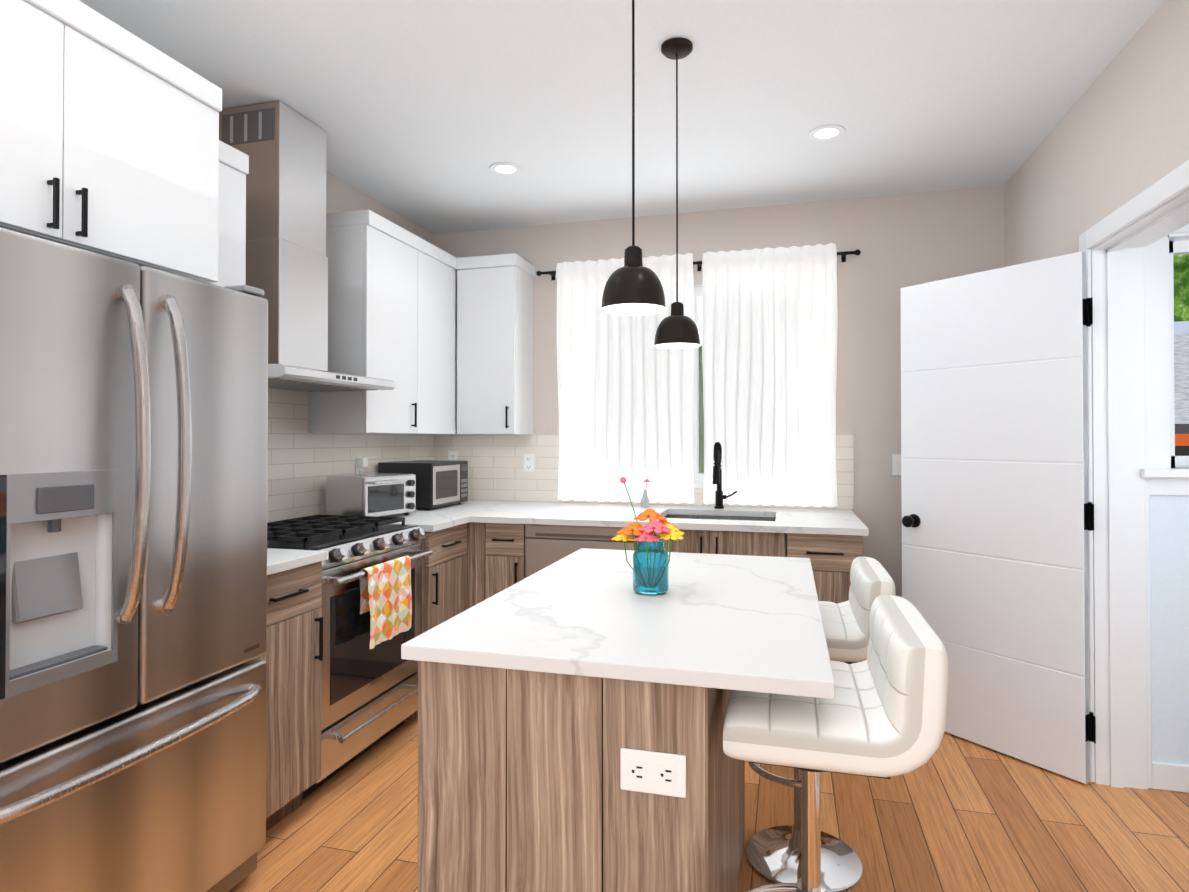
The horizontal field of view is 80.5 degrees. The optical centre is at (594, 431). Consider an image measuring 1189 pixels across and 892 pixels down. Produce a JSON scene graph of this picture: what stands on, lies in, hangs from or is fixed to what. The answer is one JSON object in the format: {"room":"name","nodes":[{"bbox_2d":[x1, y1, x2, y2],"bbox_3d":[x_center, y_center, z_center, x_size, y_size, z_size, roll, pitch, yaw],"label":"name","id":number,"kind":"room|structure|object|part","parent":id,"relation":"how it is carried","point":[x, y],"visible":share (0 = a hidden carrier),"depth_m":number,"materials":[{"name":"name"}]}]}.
{"room":"kitchen","nodes":[
{"label":"kitchen","id":0,"kind":"room"},
{"bbox_2d":[326,172,433,244],"bbox_3d":[-2.051,-0.009,1.366,0.150,2.680,6.884,0,-1,15],"label":"wall","id":1,"kind":"structure","parent":0,"point":[341,196],"depth_m":3.85,"materials":[{"name":"beige paint"}]},
{"bbox_2d":[0,0,221,282],"bbox_3d":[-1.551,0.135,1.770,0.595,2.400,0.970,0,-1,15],"label":"upper cabinet","id":2,"kind":"object","parent":1,"relation":"attached to","point":[109,137],"visible":1,"depth_m":1.81,"materials":[{"name":"white wood"}]},
{"bbox_2d":[210,140,248,286],"bbox_3d":[-1.488,-0.515,2.465,0.352,1.027,0.380,0,-1,15],"label":"upper cabinet","id":3,"kind":"object","parent":1,"relation":"attached to","point":[233,166],"visible":0.1,"depth_m":2.54,"materials":[{"name":"white wood"}]},
{"bbox_2d":[219,101,394,391],"bbox_3d":[-1.270,-0.762,3.006,0.488,1.135,0.754,0,-1,15],"label":"range hood","id":4,"kind":"object","parent":1,"relation":"attached to","point":[281,145],"visible":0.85,"depth_m":2.87,"materials":[{"name":"silver metal"}]},
{"bbox_2d":[267,388,434,522],"bbox_3d":[-1.391,0.094,3.479,0.008,0.685,2.400,0,-1,15],"label":"backsplash","id":5,"kind":"structure","parent":1,"relation":"attached to","point":[303,463],"depth_m":3.42,"materials":[{"name":"beige tile"}]},
{"bbox_2d":[355,457,367,473],"bbox_3d":[-1.268,0.198,3.833,0.042,0.115,0.070,0,-1,15],"label":"plug","id":6,"kind":"object","parent":1,"relation":"attached to","point":[361,463],"visible":0.9,"depth_m":3.81,"materials":[{"name":"white plastic"}]},
{"bbox_2d":[308,209,419,433],"bbox_3d":[-1.184,-0.526,3.634,0.324,1.072,0.483,0,-1,15],"label":"upper cabinet","id":7,"kind":"object","parent":1,"relation":"attached to","point":[374,262],"depth_m":3.42,"materials":[{"name":"white wood"}]},
{"bbox_2d":[420,238,455,434],"bbox_3d":[-1.060,-0.522,4.085,0.324,1.072,0.453,0,-1,15],"label":"upper cabinet","id":8,"kind":"object","parent":1,"relation":"attached to","point":[442,339],"depth_m":4.04,"materials":[{"name":"white wood"}]},
{"bbox_2d":[79,0,1163,233],"bbox_3d":[1.157,-1.407,0.580,6.760,0.100,7.034,0,-1,15],"label":"ceiling","id":9,"kind":"structure","parent":0,"point":[425,114],"depth_m":2.74,"materials":[{"name":"white paint"}]},
{"bbox_2d":[490,162,520,174],"bbox_3d":[-0.449,-1.325,3.541,0.160,0.006,0.160,0,-1,15],"label":"recessed light","id":10,"kind":"object","parent":9,"relation":"in","point":[503,168],"visible":1,"depth_m":3.53,"materials":[{"name":"white paint"}]},
{"bbox_2d":[601,0,665,314],"bbox_3d":[0.088,-0.811,1.595,0.149,1.070,0.149,0,-1,15],"label":"pendant light","id":11,"kind":"object","parent":9,"relation":"hanging from","point":[633,285],"visible":1,"depth_m":1.56,"materials":[{"name":"brown metal"}]},
{"bbox_2d":[654,37,700,348],"bbox_3d":[0.286,-0.817,2.433,0.162,1.042,0.162,0,-1,15],"label":"pendant light","id":12,"kind":"object","parent":9,"relation":"hanging from","point":[677,329],"visible":1,"depth_m":2.40,"materials":[{"name":"brown metal"}]},
{"bbox_2d":[808,125,845,140],"bbox_3d":[1.034,-1.329,3.125,0.160,0.006,0.160,0,-1,15],"label":"recessed light","id":13,"kind":"object","parent":9,"relation":"in","point":[826,132],"visible":1,"depth_m":3.12,"materials":[{"name":"white paint"}]},
{"bbox_2d":[228,717,1188,891],"bbox_3d":[1.157,1.373,0.553,6.760,0.100,7.034,0,-1,15],"label":"floor","id":14,"kind":"structure","parent":0,"point":[954,813],"depth_m":2.37,"materials":[{"name":"brown wood"}]},
{"bbox_2d":[0,227,267,891],"bbox_3d":[-1.407,0.452,1.779,0.812,1.765,0.870,0,-1,15],"label":"fridge","id":15,"kind":"object","parent":14,"relation":"on","point":[133,511],"visible":1,"depth_m":1.64,"materials":[{"name":"grey metal"}]},
{"bbox_3d":[-1.185,0.128,1.496,0.070,1.072,0.435,0,-1,15],"label":"door","id":16,"kind":"part","parent":15,"relation":"part of","materials":[{"name":"silver metal"}]},
{"bbox_2d":[255,548,328,831],"bbox_3d":[-1.328,0.883,2.408,0.685,0.915,0.385,0,-1,15],"label":"base cabinet","id":17,"kind":"object","parent":14,"relation":"on","point":[292,656],"visible":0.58,"depth_m":2.37,"materials":[{"name":"brown wood"}]},
{"bbox_2d":[267,514,432,798],"bbox_3d":[-1.147,0.870,2.957,0.690,0.952,0.760,0,-1,15],"label":"range","id":18,"kind":"object","parent":14,"relation":"on","point":[371,606],"visible":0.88,"depth_m":2.80,"materials":[{"name":"silver metal"}]},
{"bbox_2d":[405,523,467,720],"bbox_3d":[-1.030,0.910,3.549,0.656,0.884,0.428,0,-1,15],"label":"base cabinet","id":19,"kind":"object","parent":14,"relation":"on","point":[444,581],"visible":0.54,"depth_m":3.36,"materials":[{"name":"brown wood"}]},
{"bbox_2d":[381,500,868,535],"bbox_3d":[0.025,0.548,3.695,2.606,0.219,1.267,0,-1,15],"label":"countertop","id":20,"kind":"structure","parent":19,"relation":"on","point":[812,521],"depth_m":3.66,"materials":[{"name":"white stone"}]},
{"bbox_2d":[326,473,415,516],"bbox_3d":[-1.116,0.329,3.574,0.287,0.215,0.380,0,-1,25],"label":"toaster oven","id":21,"kind":"object","parent":20,"relation":"on","point":[379,494],"visible":0.83,"depth_m":3.44,"materials":[{"name":"silver metal"}]},
{"bbox_2d":[378,460,467,509],"bbox_3d":[-1.003,0.310,4.154,0.343,0.265,0.460,0,-1,15],"label":"microwave","id":22,"kind":"object","parent":20,"relation":"on","point":[439,483],"visible":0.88,"depth_m":3.97,"materials":[{"name":"black plastic"}]},
{"bbox_2d":[641,479,650,506],"bbox_3d":[0.301,0.359,4.107,0.061,0.165,0.052,0,-1,15],"label":"bud vase","id":23,"kind":"object","parent":20,"relation":"on","point":[645,501],"visible":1,"depth_m":4.09,"materials":[{"name":"clear glass"}]},
{"bbox_2d":[712,442,736,508],"bbox_3d":[0.731,0.249,3.947,0.131,0.382,0.220,0,-1,15],"label":"faucet","id":24,"kind":"object","parent":20,"relation":"on","point":[717,476],"visible":1,"depth_m":4.01,"materials":[{"name":"black metal"}]},
{"bbox_2d":[468,522,526,608],"bbox_3d":[-0.399,0.915,4.010,0.313,0.884,0.889,0,-1,15],"label":"base cabinet","id":25,"kind":"object","parent":14,"relation":"on","point":[496,558],"visible":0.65,"depth_m":3.61,"materials":[{"name":"brown wood"}]},
{"bbox_2d":[525,524,637,577],"bbox_3d":[0.035,0.914,3.893,0.579,0.883,0.850,0,-1,15],"label":"dishwasher","id":26,"kind":"object","parent":14,"relation":"on","point":[546,546],"visible":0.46,"depth_m":3.52,"materials":[{"name":"grey metal"}]},
{"bbox_2d":[401,548,834,891],"bbox_3d":[0.173,0.878,1.862,0.805,0.915,1.248,0,-1,15],"label":"kitchen island","id":27,"kind":"object","parent":14,"relation":"on","point":[572,707],"visible":0.96,"depth_m":1.34,"materials":[{"name":"brown wood"}]},
{"bbox_2d":[611,477,684,594],"bbox_3d":[0.142,0.270,1.832,0.186,0.299,0.149,0,-1,15],"label":"vase","id":28,"kind":"object","parent":27,"relation":"on","point":[651,561],"visible":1,"depth_m":1.80,"materials":[{"name":"blue glass"}]},
{"bbox_2d":[651,529,785,556],"bbox_3d":[0.654,0.912,3.722,0.698,0.884,0.889,0,-1,15],"label":"base cabinet","id":29,"kind":"object","parent":14,"relation":"on","point":[737,543],"visible":0.21,"depth_m":3.30,"materials":[{"name":"brown wood"}]},
{"bbox_2d":[746,557,895,891],"bbox_3d":[0.690,0.878,2.192,0.428,0.920,0.420,0,-1,15],"label":"bar stool","id":30,"kind":"object","parent":14,"relation":"on","point":[773,854],"visible":0.4,"depth_m":2.12,"materials":[{"name":"white leather"}]},
{"bbox_2d":[787,533,862,661],"bbox_3d":[1.155,0.910,3.585,0.331,0.884,0.889,0,-1,15],"label":"base cabinet","id":31,"kind":"object","parent":14,"relation":"on","point":[832,557],"visible":0.33,"depth_m":3.18,"materials":[{"name":"brown wood"}]},
{"bbox_2d":[723,595,947,891],"bbox_3d":[0.470,0.850,1.433,0.403,0.960,0.420,0,-1,15],"label":"bar stool","id":32,"kind":"object","parent":14,"relation":"on","point":[882,713],"visible":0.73,"depth_m":1.26,"materials":[{"name":"white leather"}]},
{"bbox_2d":[434,186,1004,596],"bbox_3d":[0.516,0.020,4.310,3.550,2.680,0.150,0,-1,15],"label":"wall","id":33,"kind":"structure","parent":0,"point":[900,241],"depth_m":3.97,"materials":[{"name":"beige paint"}]},
{"bbox_2d":[448,451,457,459],"bbox_3d":[-0.929,0.188,4.613,0.070,0.115,0.008,0,-1,15],"label":"outlet","id":34,"kind":"object","parent":33,"relation":"attached to","point":[452,455],"visible":0.58,"depth_m":4.61,"materials":[{"name":"white plastic"}]},
{"bbox_2d":[456,253,534,434],"bbox_3d":[-0.614,-0.519,4.374,0.376,1.072,0.328,0,-1,15],"label":"upper cabinet","id":35,"kind":"object","parent":33,"relation":"attached to","point":[495,293],"depth_m":4.22,"materials":[{"name":"white wood"}]},
{"bbox_2d":[524,454,533,471],"bbox_3d":[-0.418,0.201,4.473,0.070,0.115,0.008,0,-1,15],"label":"electrical outlet","id":36,"kind":"object","parent":33,"relation":"attached to","point":[528,462],"visible":1,"depth_m":4.47,"materials":[{"name":"white plastic"}]},
{"bbox_2d":[435,434,853,509],"bbox_3d":[0.196,0.231,4.313,2.630,0.428,0.008,0,-1,15],"label":"backsplash","id":37,"kind":"structure","parent":33,"relation":"attached to","point":[496,472],"depth_m":4.49,"materials":[{"name":"beige tile"}]},
{"bbox_2d":[536,243,860,506],"bbox_3d":[0.562,-0.312,4.159,1.908,1.470,0.122,0,-1,15],"label":"window curtains","id":38,"kind":"object","parent":33,"relation":"attached to","point":[769,352],"visible":0.94,"depth_m":4.10,"materials":[{"name":"white fabric"}]},
{"bbox_2d":[693,284,703,487],"bbox_3d":[0.595,-0.271,4.259,1.312,1.221,0.112,0,-1,15],"label":"window","id":39,"kind":"structure","parent":33,"relation":"in","point":[698,437],"depth_m":4.25,"materials":[{"name":"white paint"}]},
{"bbox_2d":[892,454,900,474],"bbox_3d":[1.696,0.186,3.903,0.074,0.116,0.008,0,-1,15],"label":"light switch","id":40,"kind":"object","parent":33,"relation":"attached to","point":[896,464],"visible":0.56,"depth_m":3.90,"materials":[{"name":"white plastic"}]},
{"bbox_2d":[1004,0,1188,266],"bbox_3d":[1.401,-0.018,0.500,0.167,2.680,7.034,0,-1,15],"label":"wall","id":41,"kind":"structure","parent":0,"point":[1117,137],"depth_m":2.55,"materials":[{"name":"beige paint"}]},
{"bbox_2d":[901,251,1095,783],"bbox_3d":[1.671,0.327,3.002,0.609,2.020,0.577,0,-1,15],"label":"door","id":42,"kind":"structure","parent":41,"relation":"in","point":[997,516],"depth_m":2.91,"materials":[{"name":"white paint"}]},
{"bbox_2d":[1079,160,1188,789],"bbox_3d":[1.887,0.279,2.272,0.203,2.122,0.979,0,-1,15],"label":"door frame","id":43,"kind":"structure","parent":41,"relation":"attached to","point":[1115,244],"depth_m":2.66,"materials":[{"name":"white paint"}]},
{"bbox_2d":[1150,495,1188,764],"bbox_3d":[3.490,0.000,2.359,2.880,2.680,0.150,0,-1,15],"label":"wall","id":44,"kind":"structure","parent":0,"point":[1169,556],"depth_m":2.62,"materials":[{"name":"white paint"}]},
{"bbox_2d":[1140,224,1188,494],"bbox_3d":[2.728,-0.293,2.530,1.353,1.060,0.170,0,-1,15],"label":"window","id":45,"kind":"structure","parent":44,"relation":"in","point":[1162,475],"depth_m":2.64,"materials":[{"name":"white paint"}]},
{"bbox_3d":[2.742,-0.299,2.583,1.139,0.873,0.040,0,-1,15],"label":"adjacent window sash","id":46,"kind":"part","parent":45,"relation":"part of","materials":[{"name":"white"}]},
{"bbox_2d":[1152,761,1188,792],"bbox_3d":[3.483,1.290,2.264,2.875,0.100,0.014,0,-1,15],"label":"baseboard","id":47,"kind":"structure","parent":44,"relation":"attached to","point":[1170,777],"depth_m":2.61,"materials":[{"name":"white paint"}]},
{"label":"outside","id":48,"kind":"structure","parent":0,"visible":0},
{"bbox_2d":[1173,254,1188,455],"bbox_3d":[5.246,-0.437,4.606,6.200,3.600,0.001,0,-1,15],"label":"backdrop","id":49,"kind":"structure","parent":48,"point":[1181,325],"depth_m":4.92,"materials":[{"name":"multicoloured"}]}
]}

